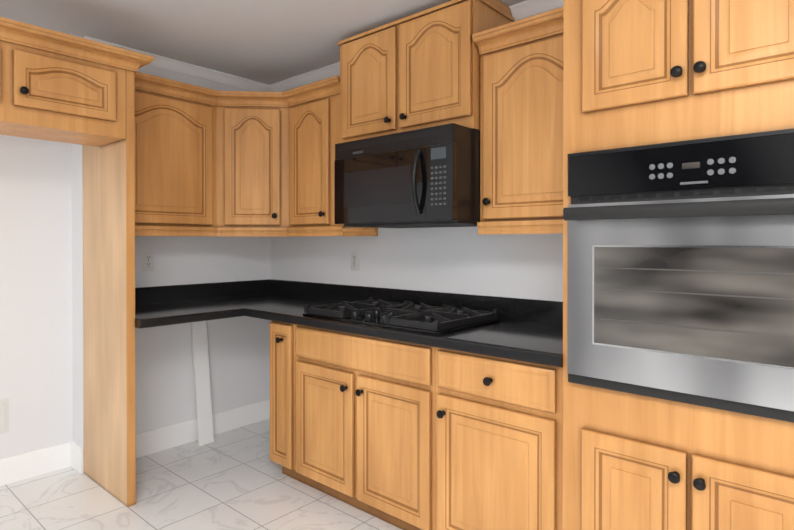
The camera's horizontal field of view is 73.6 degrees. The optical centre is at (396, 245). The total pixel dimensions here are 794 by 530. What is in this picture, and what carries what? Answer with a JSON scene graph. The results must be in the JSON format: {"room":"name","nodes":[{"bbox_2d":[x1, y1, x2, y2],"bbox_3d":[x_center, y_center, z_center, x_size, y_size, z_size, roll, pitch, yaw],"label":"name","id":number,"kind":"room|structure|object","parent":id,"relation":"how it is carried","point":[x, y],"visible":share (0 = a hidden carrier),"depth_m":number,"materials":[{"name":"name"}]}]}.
{"room":"kitchen","nodes":[
{"label":"kitchen","id":0,"kind":"room"},
{"bbox_2d":[0,65,270,472],"bbox_3d":[-2.894,0.066,1.924,0.320,2.440,5.600,0,0,41],"label":"wall","id":1,"kind":"structure","parent":0,"point":[41,285],"depth_m":3.06,"materials":[{"name":"white paint"}]},
{"bbox_2d":[0,398,8,433],"bbox_3d":[-2.150,0.915,2.793,0.014,0.180,0.180,0,0,41],"label":"box","id":2,"kind":"object","parent":1,"relation":"attached to","point":[4,415],"visible":1,"depth_m":2.84,"materials":[{"name":"white plastic"}]},
{"bbox_2d":[0,441,79,485],"bbox_3d":[-3.114,1.218,1.684,0.014,0.138,3.738,0,0,41],"label":"baseboard","id":3,"kind":"structure","parent":1,"relation":"attached to","point":[19,467],"depth_m":2.96,"materials":[{"name":"white wood"}]},
{"bbox_2d":[0,17,153,146],"bbox_3d":[-1.694,-0.722,2.361,0.407,0.410,1.045,0,0,41],"label":"upper cabinet","id":4,"kind":"object","parent":1,"relation":"attached to","point":[56,86],"visible":1,"depth_m":2.38,"materials":[{"name":"brown wood"}]},
{"bbox_2d":[142,252,153,270],"bbox_3d":[-1.520,0.100,3.247,0.009,0.118,0.072,0,0,41],"label":"electrical outlet","id":5,"kind":"object","parent":1,"relation":"attached to","point":[147,261],"visible":1,"depth_m":3.24,"materials":[{"name":"white plastic"}]},
{"bbox_2d":[136,399,269,457],"bbox_3d":[-1.327,1.207,3.472,0.014,0.138,1.217,0,0,41],"label":"baseboard","id":6,"kind":"structure","parent":1,"relation":"attached to","point":[149,442],"depth_m":3.45,"materials":[{"name":"white wood"}]},
{"bbox_2d":[0,418,401,529],"bbox_3d":[-0.730,1.347,0.154,5.920,0.100,5.770,0,0,41],"label":"floor","id":7,"kind":"structure","parent":0,"point":[235,479],"depth_m":2.69,"materials":[{"name":"tile"}]},
{"bbox_2d":[82,70,135,506],"bbox_3d":[-1.526,0.185,2.798,0.588,2.190,0.040,0,0,41],"label":"panel","id":8,"kind":"object","parent":7,"relation":"on","point":[109,428],"visible":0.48,"depth_m":2.72,"materials":[{"name":"brown wood"}]},
{"bbox_2d":[191,321,213,445],"bbox_3d":[-1.266,0.849,3.448,0.122,0.859,0.100,0,0,41],"label":"leaning board","id":9,"kind":"object","parent":7,"relation":"on","point":[205,434],"visible":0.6,"depth_m":3.43,"materials":[{"name":"white wood"}]},
{"bbox_2d":[270,321,305,483],"bbox_3d":[-0.433,0.842,3.061,0.208,0.874,0.652,0,0,41],"label":"base cabinet","id":10,"kind":"object","parent":7,"relation":"on","point":[283,394],"visible":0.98,"depth_m":2.83,"materials":[{"name":"brown wood"}]},
{"bbox_2d":[296,324,434,529],"bbox_3d":[-0.009,0.844,2.691,0.913,0.874,0.652,0,0,41],"label":"base cabinet","id":11,"kind":"object","parent":7,"relation":"on","point":[365,423],"visible":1,"depth_m":2.42,"materials":[{"name":"brown wood"}]},
{"bbox_2d":[135,279,562,366],"bbox_3d":[-0.381,0.332,2.637,2.526,0.148,1.218,0,0,41],"label":"countertop","id":12,"kind":"structure","parent":11,"relation":"on","point":[528,330],"depth_m":2.77,"materials":[{"name":"black stone"}]},
{"bbox_2d":[303,297,501,333],"bbox_3d":[0.005,0.329,2.646,0.900,0.062,0.510,0,0,41],"label":"cooktop","id":13,"kind":"object","parent":12,"relation":"in","point":[423,317],"visible":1,"depth_m":2.52,"materials":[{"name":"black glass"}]},
{"bbox_2d":[435,347,562,529],"bbox_3d":[0.546,0.847,2.206,0.558,0.874,0.652,0,0,41],"label":"base cabinet","id":14,"kind":"object","parent":7,"relation":"on","point":[498,443],"visible":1,"depth_m":1.97,"materials":[{"name":"brown wood"}]},
{"bbox_2d":[563,0,793,529],"bbox_3d":[1.045,0.184,1.738,0.800,2.205,0.694,0,0,41],"label":"tall cabinet","id":15,"kind":"object","parent":7,"relation":"on","point":[640,73],"visible":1,"depth_m":1.56,"materials":[{"name":"brown wood"}]},
{"bbox_2d":[563,128,793,410],"bbox_3d":[1.015,0.060,1.703,0.736,0.717,0.670,0,0,41],"label":"wall oven","id":16,"kind":"object","parent":15,"relation":"in","point":[681,266],"visible":1,"depth_m":1.50,"materials":[{"name":"metal"}]},
{"bbox_2d":[0,0,526,84],"bbox_3d":[-0.730,-1.194,0.138,5.920,0.100,5.770,0,0,41],"label":"ceiling","id":17,"kind":"structure","parent":0,"point":[268,42],"depth_m":2.80,"materials":[{"name":"white paint"}]},
{"bbox_2d":[73,0,563,91],"bbox_3d":[-0.607,-1.115,0.317,5.570,0.060,5.000,0,0,41],"label":"crown molding","id":18,"kind":"structure","parent":17,"relation":"attached to","point":[524,9],"depth_m":3.45,"materials":[{"name":"white"}]},
{"bbox_2d":[271,6,563,321],"bbox_3d":[1.112,0.064,2.255,5.920,2.440,0.170,0,0,41],"label":"wall","id":19,"kind":"structure","parent":0,"point":[465,260],"depth_m":2.93,"materials":[{"name":"white paint"}]},
{"bbox_2d":[134,72,377,231],"bbox_3d":[-0.908,-0.516,3.092,1.125,0.820,1.218,0,0,41],"label":"upper cabinet","id":20,"kind":"object","parent":19,"relation":"attached to","point":[212,162],"depth_m":3.15,"materials":[{"name":"brown wood"}]},
{"bbox_2d":[351,252,358,270],"bbox_3d":[-0.265,0.099,3.339,0.072,0.118,0.009,0,0,41],"label":"electrical outlet","id":21,"kind":"object","parent":19,"relation":"attached to","point":[354,260],"visible":1,"depth_m":3.33,"materials":[{"name":"white plastic"}]},
{"bbox_2d":[335,123,479,227],"bbox_3d":[0.111,-0.305,2.635,0.728,0.418,0.564,0,0,41],"label":"microwave","id":22,"kind":"object","parent":19,"relation":"attached to","point":[428,177],"visible":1,"depth_m":2.38,"materials":[{"name":"black plastic"}]},
{"bbox_2d":[338,0,514,142],"bbox_3d":[0.112,-0.837,2.738,0.882,0.636,0.406,0,0,41],"label":"upper cabinet","id":23,"kind":"object","parent":19,"relation":"attached to","point":[419,70],"visible":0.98,"depth_m":2.54,"materials":[{"name":"brown wood"}]},
{"bbox_2d":[472,7,563,233],"bbox_3d":[0.650,-0.485,2.292,0.526,0.874,0.374,0,0,41],"label":"upper cabinet","id":24,"kind":"object","parent":19,"relation":"attached to","point":[521,126],"visible":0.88,"depth_m":2.21,"materials":[{"name":"brown wood"}]}
]}

